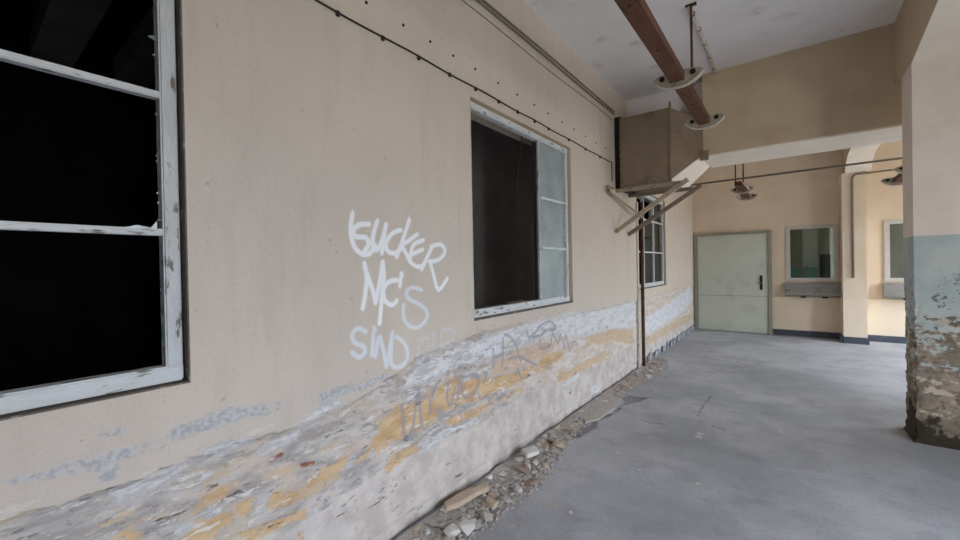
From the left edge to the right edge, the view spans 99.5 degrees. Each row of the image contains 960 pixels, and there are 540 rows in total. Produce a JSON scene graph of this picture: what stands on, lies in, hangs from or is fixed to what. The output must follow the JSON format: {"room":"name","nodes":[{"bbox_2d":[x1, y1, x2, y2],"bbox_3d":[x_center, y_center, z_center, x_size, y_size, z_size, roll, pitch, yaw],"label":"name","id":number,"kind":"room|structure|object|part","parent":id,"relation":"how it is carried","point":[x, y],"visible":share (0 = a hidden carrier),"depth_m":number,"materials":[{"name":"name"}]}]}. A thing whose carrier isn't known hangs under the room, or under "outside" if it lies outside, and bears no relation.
{"room":"abandoned factory hall","nodes":[
{"label":"abandoned factory hall","id":0,"kind":"room"},
{"bbox_2d":[29,0,154,87],"bbox_3d":[-4.161,-2.199,2.418,2.300,0.220,5.260,-1,0,37],"label":"ceiling","id":1,"kind":"structure","parent":0,"point":[61,30],"depth_m":3.75,"materials":[{"name":"paint"}]},
{"bbox_2d":[0,0,648,390],"bbox_3d":[-1.184,-0.400,5.430,4.130,4.170,15.000,-1,0,37],"label":"wall","id":2,"kind":"structure","parent":0,"point":[73,305],"depth_m":4.51,"materials":[{"name":"paint"}]},
{"bbox_2d":[0,0,693,539],"bbox_3d":[0.637,-0.426,4.163,0.303,3.970,14.600,-1,0,37],"label":"wall","id":3,"kind":"structure","parent":0,"point":[345,384],"depth_m":2.15,"materials":[{"name":"paint"}]},
{"bbox_2d":[0,0,190,420],"bbox_3d":[-1.766,-0.394,0.982,0.251,1.700,1.708,-1,0,37],"label":"window","id":4,"kind":"structure","parent":3,"relation":"in","point":[175,369],"depth_m":1.56,"materials":[{"name":"white paint"}]},
{"bbox_3d":[-1.717,-0.393,0.944,0.064,1.678,1.684,-1,0,37],"label":"rail","id":5,"kind":"part","parent":4,"relation":"part of","materials":[{"name":"white paint"}]},
{"bbox_2d":[315,0,612,180],"bbox_3d":[-0.972,-1.224,1.818,0.014,0.260,8.950,-1,0,37],"label":"cable","id":6,"kind":"object","parent":3,"relation":"attached to","point":[337,12],"visible":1,"depth_m":2.69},
{"bbox_2d":[470,96,572,320],"bbox_3d":[0.367,-0.468,3.770,0.252,1.669,1.730,-1,0,37],"label":"window","id":7,"kind":"structure","parent":3,"relation":"in","point":[552,203],"depth_m":4.05,"materials":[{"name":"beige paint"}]},
{"bbox_2d":[504,300,524,304],"bbox_3d":[0.305,0.281,3.562,0.018,0.020,0.300,-1,1,39],"label":"wood strip","id":8,"kind":"object","parent":7,"relation":"on","point":[518,300],"visible":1,"depth_m":3.54,"materials":[{"name":"wood"}]},
{"bbox_2d":[516,136,521,212],"bbox_3d":[0.363,-0.898,3.764,0.018,0.752,0.163,-1,0,31],"label":"hanging cable","id":9,"kind":"object","parent":7,"relation":"hanging from","point":[521,136],"visible":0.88,"depth_m":3.74,"materials":[{"name":"black"}]},
{"bbox_3d":[0.383,0.359,3.776,0.252,0.013,1.730,-1,0,37],"label":"sill","id":10,"kind":"part","parent":7,"relation":"part of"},
{"bbox_3d":[0.725,-0.985,4.150,0.004,0.535,0.537,-1,0,37],"label":"pane","id":11,"kind":"part","parent":7,"relation":"part of","materials":[{"name":"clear glass"}]},
{"bbox_3d":[0.735,-0.461,4.154,0.004,0.461,0.537,-1,0,37],"label":"pane","id":12,"kind":"part","parent":7,"relation":"part of","materials":[{"name":"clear glass"}]},
{"bbox_3d":[0.744,0.039,4.157,0.004,0.487,0.537,-1,0,37],"label":"pane","id":13,"kind":"part","parent":7,"relation":"part of","materials":[{"name":"clear glass"}]},
{"bbox_2d":[462,0,612,120],"bbox_3d":[0.720,-1.967,4.041,0.006,0.023,3.560,-1,0,37],"label":"cable","id":14,"kind":"object","parent":3,"relation":"attached to","point":[462,0],"visible":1,"depth_m":3.63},
{"bbox_2d":[476,0,614,114],"bbox_3d":[-0.947,-2.010,1.852,0.018,0.024,9.060,-1,0,37],"label":"conduit","id":15,"kind":"object","parent":3,"relation":"attached to","point":[478,1],"visible":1,"depth_m":3.77,"materials":[{"name":"beige metal"}]},
{"bbox_2d":[482,0,614,111],"bbox_3d":[-0.948,-2.050,1.852,0.018,0.024,9.060,-1,0,37],"label":"conduit","id":16,"kind":"object","parent":3,"relation":"attached to","point":[484,1],"visible":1,"depth_m":3.83,"materials":[{"name":"beige metal"}]},
{"bbox_2d":[606,185,642,218],"bbox_3d":[2.015,-0.927,5.614,0.062,0.332,1.311,-1,1,41],"label":"bracket","id":17,"kind":"object","parent":3,"relation":"attached to","point":[607,186],"visible":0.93,"depth_m":5.39,"materials":[{"name":"brown paint"}]},
{"bbox_2d":[636,202,640,367],"bbox_3d":[2.421,0.237,6.224,0.026,2.550,0.060,-1,0,37],"label":"pipe","id":18,"kind":"object","parent":3,"relation":"attached to","point":[637,223],"visible":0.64,"depth_m":6.20,"materials":[{"name":"metal"}]},
{"bbox_2d":[639,202,645,365],"bbox_3d":[2.517,0.230,6.290,0.052,2.560,0.052,-1,0,37],"label":"rusty pipe","id":19,"kind":"object","parent":3,"relation":"attached to","point":[641,203],"visible":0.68,"depth_m":6.27,"materials":[{"name":"metal"}]},
{"bbox_2d":[616,180,681,192],"bbox_3d":[2.188,-1.077,5.257,0.850,0.045,0.045,-1,0,37],"label":"bracket","id":20,"kind":"object","parent":3,"relation":"attached to","point":[673,183],"visible":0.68,"depth_m":5.25,"materials":[{"name":"brown paint"}]},
{"bbox_2d":[638,195,665,289],"bbox_3d":[2.855,-0.493,7.023,0.252,1.579,1.800,-1,0,37],"label":"window","id":21,"kind":"structure","parent":3,"relation":"in","point":[654,232],"depth_m":7.30,"materials":[{"name":"beige paint"}]},
{"bbox_3d":[2.867,-0.572,6.943,0.004,0.520,0.530,-1,0,37],"label":"pane","id":22,"kind":"part","parent":21,"relation":"part of","materials":[{"name":"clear glass"}]},
{"bbox_3d":[2.877,-0.032,6.946,0.004,0.520,0.530,-1,0,37],"label":"pane","id":23,"kind":"part","parent":21,"relation":"part of","materials":[{"name":"clear glass"}]},
{"bbox_3d":[2.870,0.290,7.028,0.252,0.013,1.800,-1,0,37],"label":"sill","id":24,"kind":"part","parent":21,"relation":"part of","materials":[{"name":"white paint"}]},
{"bbox_3d":[3.222,-1.047,7.416,0.004,0.370,0.590,-1,0,37],"label":"pane","id":25,"kind":"part","parent":21,"relation":"part of","materials":[{"name":"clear glass"}]},
{"bbox_3d":[3.241,-0.042,7.423,0.004,0.520,0.590,-1,0,37],"label":"pane","id":26,"kind":"part","parent":21,"relation":"part of","materials":[{"name":"clear glass"}]},
{"bbox_2d":[615,178,688,232],"bbox_3d":[2.174,-0.807,5.201,0.917,0.622,0.050,-1,0,37],"label":"bracket","id":27,"kind":"object","parent":3,"relation":"attached to","point":[680,184],"visible":0.96,"depth_m":5.16,"materials":[{"name":"brown paint"}]},
{"bbox_2d":[628,186,692,197],"bbox_3d":[2.516,-1.087,5.686,0.850,0.045,0.045,-1,0,37],"label":"bracket","id":28,"kind":"object","parent":3,"relation":"attached to","point":[684,188],"visible":0.71,"depth_m":5.71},
{"bbox_2d":[614,101,709,193],"bbox_3d":[2.521,-1.596,5.521,1.070,0.980,1.013,-1,0,37],"label":"ventilation duct","id":29,"kind":"object","parent":3,"relation":"attached to","point":[653,147],"visible":0.95,"depth_m":5.17,"materials":[{"name":"metal"}]},
{"bbox_2d":[628,184,701,235],"bbox_3d":[2.526,-0.811,5.612,0.976,0.632,0.050,-1,0,37],"label":"bracket","id":30,"kind":"object","parent":3,"relation":"attached to","point":[687,194],"visible":1,"depth_m":5.57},
{"bbox_2d":[647,324,694,361],"bbox_3d":[3.954,1.400,8.212,0.021,0.140,4.000,-1,0,37],"label":"baseboard","id":31,"kind":"structure","parent":3,"relation":"attached to","point":[683,334],"depth_m":7.88,"materials":[{"name":"white paint"}]},
{"bbox_2d":[690,157,901,185],"bbox_3d":[5.580,-1.556,5.898,5.470,0.052,0.032,-1,0,37],"label":"pipe","id":32,"kind":"object","parent":3,"relation":"attached to","point":[897,158],"visible":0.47,"depth_m":6.32,"materials":[{"name":"metal"}]},
{"bbox_2d":[392,329,959,539],"bbox_3d":[2.964,1.528,2.424,6.070,0.001,15.200,-1,0,37],"label":"floor","id":33,"kind":"structure","parent":0,"point":[901,489],"depth_m":3.27,"materials":[{"name":"concrete"}]},
{"bbox_2d":[439,520,454,528],"bbox_3d":[-0.207,1.569,2.506,0.072,0.031,0.112,-1,0,37],"label":"chunk","id":34,"kind":"object","parent":33,"relation":"on","point":[442,525],"visible":0.71,"depth_m":2.49,"materials":[{"name":"grey stone"}]},
{"bbox_2d":[458,507,465,511],"bbox_3d":[-0.118,1.568,2.669,0.055,0.030,0.054,-1,0,37],"label":"chunk","id":35,"kind":"object","parent":33,"relation":"on","point":[462,509],"visible":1,"depth_m":2.65,"materials":[{"name":"grey stone"}]},
{"bbox_2d":[395,357,669,539],"bbox_3d":[1.214,1.532,4.275,0.487,0.033,6.416,-1,0,37],"label":"rubble grit","id":36,"kind":"object","parent":33,"relation":"on","point":[502,467],"visible":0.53,"depth_m":3.02,"materials":[{"name":"grey gravel"}]},
{"bbox_2d":[412,525,420,531],"bbox_3d":[-0.387,1.569,2.466,0.040,0.022,0.066,-1,0,15],"label":"chunk","id":37,"kind":"object","parent":36,"relation":"on","point":[416,527],"visible":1,"depth_m":2.46,"materials":[{"name":"beige stone"}]},
{"bbox_2d":[424,519,434,525],"bbox_3d":[-0.319,1.571,2.539,0.058,0.022,0.079,-1,1,41],"label":"chunk","id":38,"kind":"object","parent":36,"relation":"on","point":[426,521],"visible":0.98,"depth_m":2.53,"materials":[{"name":"grey stone"}]},
{"bbox_2d":[429,520,438,526],"bbox_3d":[-0.277,1.568,2.502,0.080,0.028,0.051,-1,0,10],"label":"chunk","id":39,"kind":"object","parent":36,"relation":"on","point":[432,523],"visible":0.99,"depth_m":2.49,"materials":[{"name":"grey stone"}]},
{"bbox_2d":[443,523,460,536],"bbox_3d":[-0.168,1.562,2.430,0.090,0.054,0.114,-1,1,41],"label":"lump","id":40,"kind":"object","parent":36,"relation":"on","point":[451,529],"visible":0.94,"depth_m":2.41,"materials":[{"name":"white stone"}]},
{"bbox_2d":[457,520,474,535],"bbox_3d":[-0.081,1.557,2.457,0.108,0.063,0.091,-1,0,-25],"label":"lump","id":41,"kind":"object","parent":36,"relation":"on","point":[466,526],"visible":0.99,"depth_m":2.43,"materials":[{"name":"white stone"}]},
{"bbox_2d":[444,482,488,511],"bbox_3d":[-0.087,1.537,2.769,0.413,0.032,0.105,-1,1,-43],"label":"plaster slab","id":42,"kind":"object","parent":36,"relation":"on","point":[464,496],"visible":1,"depth_m":2.73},
{"bbox_2d":[468,509,475,514],"bbox_3d":[-0.056,1.569,2.630,0.055,0.035,0.063,-1,0,-19],"label":"chunk","id":43,"kind":"object","parent":36,"relation":"on","point":[471,511],"visible":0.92,"depth_m":2.62,"materials":[{"name":"grey stone"}]},
{"bbox_2d":[480,510,492,520],"bbox_3d":[0.046,1.556,2.560,0.067,0.060,0.109,-1,1,-45],"label":"chunk","id":44,"kind":"object","parent":36,"relation":"on","point":[486,516],"visible":0.99,"depth_m":2.55,"materials":[{"name":"grey stone"}]},
{"bbox_2d":[485,474,492,479],"bbox_3d":[0.068,1.560,3.053,0.049,0.032,0.061,-1,0,28],"label":"lump","id":45,"kind":"object","parent":36,"relation":"on","point":[489,476],"visible":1,"depth_m":3.04,"materials":[{"name":"white stone"}]},
{"bbox_2d":[485,496,498,509],"bbox_3d":[0.085,1.545,2.716,0.089,0.077,0.102,-1,0,-34],"label":"chunk","id":46,"kind":"object","parent":36,"relation":"on","point":[491,503],"visible":1,"depth_m":2.70,"materials":[{"name":"beige stone"}]},
{"bbox_2d":[498,471,506,476],"bbox_3d":[0.176,1.558,3.101,0.053,0.016,0.066,-1,1,44],"label":"lump","id":47,"kind":"object","parent":36,"relation":"on","point":[503,473],"visible":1,"depth_m":3.10,"materials":[{"name":"grey stone"}]},
{"bbox_2d":[499,495,511,502],"bbox_3d":[0.160,1.565,2.769,0.095,0.034,0.084,-1,0,-17],"label":"chunk","id":48,"kind":"object","parent":36,"relation":"on","point":[505,498],"visible":0.95,"depth_m":2.75,"materials":[{"name":"grey stone"}]},
{"bbox_2d":[513,486,522,494],"bbox_3d":[0.272,1.558,2.870,0.056,0.044,0.072,-1,0,-30],"label":"lump","id":49,"kind":"object","parent":36,"relation":"on","point":[517,489],"visible":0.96,"depth_m":2.85,"materials":[{"name":"grey stone"}]},
{"bbox_2d":[514,457,524,461],"bbox_3d":[0.320,1.552,3.318,0.081,0.037,0.056,-1,0,-6],"label":"lump","id":50,"kind":"object","parent":36,"relation":"on","point":[519,459],"visible":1,"depth_m":3.30,"materials":[{"name":"grey stone"}]},
{"bbox_2d":[516,465,528,473],"bbox_3d":[0.330,1.547,3.154,0.108,0.046,0.088,-1,0,0],"label":"fragment","id":51,"kind":"object","parent":36,"relation":"on","point":[524,469],"visible":1,"depth_m":3.14,"materials":[{"name":"brown stone"}]},
{"bbox_2d":[521,478,537,486],"bbox_3d":[0.361,1.561,2.989,0.125,0.032,0.083,-1,0,-19],"label":"fragment","id":52,"kind":"object","parent":36,"relation":"on","point":[530,482],"visible":0.98,"depth_m":2.97,"materials":[{"name":"brown stone"}]},
{"bbox_2d":[521,445,538,458],"bbox_3d":[0.424,1.502,3.359,0.165,0.035,0.115,-1,0,-29],"label":"plaster slab","id":53,"kind":"object","parent":36,"relation":"on","point":[531,451],"visible":1,"depth_m":3.33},
{"bbox_2d":[399,360,665,539],"bbox_3d":[1.127,1.532,4.209,0.391,0.013,6.030,-1,0,37],"label":"flakes","id":54,"kind":"object","parent":36,"relation":"on","point":[477,523],"visible":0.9,"depth_m":3.06,"materials":[{"name":"grey stone"}]},
{"bbox_2d":[537,438,545,442],"bbox_3d":[0.557,1.541,3.672,0.086,0.035,0.048,-1,0,22],"label":"chunk","id":55,"kind":"object","parent":36,"relation":"on","point":[539,439],"visible":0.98,"depth_m":3.66,"materials":[{"name":"beige stone"}]},
{"bbox_2d":[549,433,557,438],"bbox_3d":[0.686,1.539,3.777,0.080,0.042,0.079,-1,0,1],"label":"chunk","id":56,"kind":"object","parent":36,"relation":"on","point":[552,435],"visible":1,"depth_m":3.75,"materials":[{"name":"grey stone"}]},
{"bbox_2d":[552,441,564,448],"bbox_3d":[0.689,1.537,3.563,0.106,0.060,0.091,-1,0,4],"label":"chunk","id":57,"kind":"object","parent":36,"relation":"on","point":[559,445],"visible":0.93,"depth_m":3.54,"materials":[{"name":"beige stone"}]},
{"bbox_2d":[581,393,617,423],"bbox_3d":[1.359,1.532,4.540,0.270,0.022,1.081,-1,0,37],"label":"concrete slab","id":58,"kind":"object","parent":33,"relation":"on","point":[600,409],"visible":0.98,"depth_m":4.47,"materials":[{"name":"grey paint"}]},
{"bbox_2d":[482,352,868,539],"bbox_3d":[2.883,1.511,4.623,2.181,0.006,7.920,-1,0,37],"label":"debris","id":59,"kind":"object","parent":33,"relation":"on","point":[789,352],"depth_m":3.50,"materials":[{"name":"grey stone"}]},
{"bbox_2d":[901,53,959,449],"bbox_3d":[4.310,-0.154,3.374,1.084,3.300,0.428,-1,0,37],"label":"pillar","id":60,"kind":"structure","parent":33,"relation":"on","point":[930,88],"depth_m":3.47,"materials":[{"name":"paint"}]},
{"bbox_2d":[523,0,903,100],"bbox_3d":[2.872,-2.566,2.376,6.070,0.250,15.150,-1,0,37],"label":"ceiling","id":61,"kind":"structure","parent":0,"point":[735,32],"depth_m":4.11,"materials":[{"name":"white paint"}]},
{"bbox_2d":[626,82,702,116],"bbox_3d":[2.708,-2.256,5.826,1.010,0.410,0.580,-1,0,37],"label":"beam","id":62,"kind":"structure","parent":61,"relation":"attached to","point":[657,101],"depth_m":5.63,"materials":[{"name":"white paint"}]},
{"bbox_2d":[614,0,724,129],"bbox_3d":[0.602,-1.927,2.006,0.388,0.937,5.982,-1,0,37],"label":"pipe","id":63,"kind":"object","parent":61,"relation":"hanging from","point":[638,14],"visible":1,"depth_m":3.17,"materials":[{"name":"metal"}]},
{"bbox_3d":[1.932,-2.426,3.721,0.090,0.012,0.040,-1,0,37],"label":"ceiling plate","id":64,"kind":"part","parent":63,"relation":"part of","materials":[{"name":"metal"}]},
{"bbox_3d":[1.940,-2.025,3.724,0.020,0.815,0.020,-1,0,-30],"label":"hanger rod","id":65,"kind":"part","parent":63,"relation":"part of","materials":[{"name":"metal"}]},
{"bbox_2d":[686,6,717,73],"bbox_3d":[2.417,-2.425,4.370,0.049,0.043,1.620,-1,0,38],"label":"conduit","id":66,"kind":"object","parent":61,"relation":"attached to","point":[695,23],"visible":0.95,"depth_m":4.26,"materials":[{"name":"metal"}]},
{"bbox_2d":[730,163,757,200],"bbox_3d":[5.171,-1.994,7.996,0.388,1.057,1.950,-1,0,37],"label":"ceiling lamp","id":67,"kind":"object","parent":61,"relation":"hanging from","point":[740,188],"visible":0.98,"depth_m":7.78,"materials":[{"name":"metal"}]},
{"bbox_2d":[702,23,901,154],"bbox_3d":[4.794,-1.978,4.048,4.460,1.020,0.720,-1,0,37],"label":"cross beam","id":68,"kind":"structure","parent":61,"relation":"attached to","point":[845,84],"depth_m":4.49,"materials":[{"name":"beige paint"}]},
{"bbox_2d":[706,124,901,167],"bbox_3d":[4.804,-1.459,4.051,4.460,0.020,0.720,-1,0,37],"label":"soffit","id":69,"kind":"structure","parent":68,"relation":"attached to","point":[893,133],"depth_m":4.72,"materials":[{"name":"white paint"}]},
{"bbox_2d":[842,148,870,174],"bbox_3d":[6.104,-2.184,6.315,0.370,0.690,4.480,-1,0,37],"label":"spine","id":70,"kind":"object","parent":61,"relation":"attached to","point":[845,152],"visible":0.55,"depth_m":7.88,"materials":[{"name":"beige paint"}]},
{"bbox_2d":[845,144,880,172],"bbox_3d":[5.960,-1.966,6.122,0.370,0.278,3.970,-1,0,37],"label":"soffit","id":71,"kind":"structure","parent":70,"relation":"attached to","point":[863,153],"depth_m":7.46,"materials":[{"name":"beige paint"}]},
{"bbox_2d":[880,166,902,185],"bbox_3d":[6.182,-1.916,5.910,0.388,1.222,1.162,-1,0,37],"label":"ceiling lamp","id":72,"kind":"object","parent":61,"relation":"hanging from","point":[897,180],"visible":0.45,"depth_m":6.29,"materials":[{"name":"metal"}]},
{"bbox_2d":[894,0,937,83],"bbox_3d":[1.722,-2.068,0.024,1.050,0.670,9.400,-1,0,37],"label":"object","id":73,"kind":"object","parent":61,"relation":"attached to","point":[911,22],"visible":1,"depth_m":3.59,"materials":[{"name":"beige paint"}]},
{"bbox_2d":[911,0,959,63],"bbox_3d":[1.514,-1.823,-0.252,1.050,0.208,8.700,-1,0,37],"label":"soffit","id":74,"kind":"structure","parent":73,"relation":"attached to","point":[941,36],"depth_m":3.17,"materials":[{"name":"beige paint"}]},
{"bbox_2d":[790,267,800,277],"bbox_3d":[7.492,0.656,11.345,2.300,1.450,0.100,-1,0,37],"label":"wall","id":75,"kind":"structure","parent":0,"point":[795,271],"depth_m":10.66,"materials":[{"name":"teal paint"}]},
{"bbox_2d":[693,141,905,336],"bbox_3d":[7.436,-0.582,8.308,6.070,3.970,0.250,-1,0,37],"label":"wall","id":76,"kind":"structure","parent":0,"point":[806,197],"depth_m":8.58,"materials":[{"name":"beige paint"}]},
{"bbox_2d":[694,230,772,334],"bbox_3d":[5.790,0.277,9.358,1.520,2.300,0.112,-1,0,37],"label":"door","id":77,"kind":"structure","parent":76,"relation":"in","point":[733,272],"depth_m":9.34,"materials":[{"name":"green paint"}]},
{"bbox_3d":[6.241,0.281,9.018,0.050,0.320,0.016,-1,0,37],"label":"lock plate","id":78,"kind":"part","parent":77,"relation":"part of","materials":[{"name":"black metal"}]},
{"bbox_2d":[786,223,838,280],"bbox_3d":[6.960,-0.357,8.532,0.855,1.175,0.080,-1,0,37],"label":"window","id":79,"kind":"structure","parent":76,"relation":"in","point":[835,225],"depth_m":8.44,"materials":[{"name":"white paint"}]},
{"bbox_2d":[785,282,841,297],"bbox_3d":[6.917,0.422,8.462,0.915,0.320,0.170,-1,0,37],"label":"tray","id":80,"kind":"object","parent":76,"relation":"attached to","point":[824,290],"visible":0.98,"depth_m":8.42,"materials":[{"name":"metal"}]},
{"bbox_2d":[772,296,902,299],"bbox_3d":[7.990,0.555,7.744,3.930,0.018,0.012,-1,0,37],"label":"trim","id":81,"kind":"structure","parent":76,"relation":"attached to","point":[772,296],"depth_m":8.33,"materials":[{"name":"beige paint"}]},
{"bbox_2d":[773,329,905,344],"bbox_3d":[7.855,1.338,7.553,3.930,0.125,0.505,-1,0,37],"label":"baseboard","id":82,"kind":"structure","parent":76,"relation":"attached to","point":[876,338],"depth_m":7.98,"materials":[{"name":"grey paint"}]},
{"bbox_2d":[839,171,867,337],"bbox_3d":[7.303,-0.232,7.955,0.340,3.280,0.485,-1,0,37],"label":"pilaster","id":83,"kind":"object","parent":76,"relation":"attached to","point":[854,317],"visible":0.79,"depth_m":7.77,"materials":[{"name":"beige paint"}]},
{"bbox_2d":[851,169,893,277],"bbox_3d":[7.923,-0.862,7.136,2.067,2.007,0.034,-1,0,37],"label":"conduit","id":84,"kind":"object","parent":83,"relation":"attached to","point":[852,178],"visible":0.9,"depth_m":7.74,"materials":[{"name":"grey metal"}]},
{"bbox_2d":[882,283,904,299],"bbox_3d":[8.126,0.405,7.537,0.920,0.320,0.170,-1,0,37],"label":"tray","id":85,"kind":"object","parent":76,"relation":"attached to","point":[890,290],"visible":0.41,"depth_m":7.71,"materials":[{"name":"metal"}]},
{"bbox_3d":[7.768,0.400,7.811,0.020,0.300,0.170,-1,0,37],"label":"plate","id":86,"kind":"part","parent":85,"relation":"part of","materials":[{"name":"metal"}]},
{"bbox_2d":[884,219,903,280],"bbox_3d":[8.169,-0.374,7.607,0.860,1.175,0.080,-1,0,37],"label":"window","id":87,"kind":"structure","parent":76,"relation":"in","point":[887,223],"depth_m":7.81,"materials":[{"name":"white paint"}]},
{"bbox_2d":[790,228,828,277],"bbox_3d":[8.380,-0.612,9.978,5.600,4.170,3.550,-1,0,37],"label":"wall","id":88,"kind":"structure","parent":0,"point":[822,233],"depth_m":11.46,"materials":[{"name":"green paint"}]},
{"bbox_2d":[802,228,817,266],"bbox_3d":[8.271,-1.336,10.203,0.290,2.520,0.300,-1,0,37],"label":"pier","id":89,"kind":"object","parent":88,"relation":"in","point":[809,236],"visible":0.36,"depth_m":10.09,"materials":[{"name":"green paint"}]},
{"bbox_2d":[819,254,830,277],"bbox_3d":[8.270,0.497,9.740,0.190,1.740,0.300,-1,0,37],"label":"tall cabinet","id":90,"kind":"object","parent":88,"relation":"on","point":[824,259],"visible":0.36,"depth_m":9.62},
{"bbox_2d":[803,267,817,277],"bbox_3d":[8.306,0.648,10.213,0.290,1.450,0.310,-1,0,37],"label":"wall","id":91,"kind":"structure","parent":0,"point":[808,272],"depth_m":10.08,"materials":[{"name":"teal paint"}]},
{"bbox_2d":[829,227,833,277],"bbox_3d":[8.623,-0.616,9.918,0.140,3.970,0.350,-1,0,37],"label":"pier","id":92,"kind":"object","parent":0,"point":[830,229],"visible":0.14,"depth_m":9.81,"materials":[{"name":"paint"}]},
{"bbox_2d":[890,224,903,277],"bbox_3d":[10.030,-0.639,9.502,2.000,3.970,0.100,-1,0,37],"label":"wall","id":93,"kind":"structure","parent":0,"point":[896,230],"depth_m":9.59,"materials":[{"name":"grey paint"}]}
]}

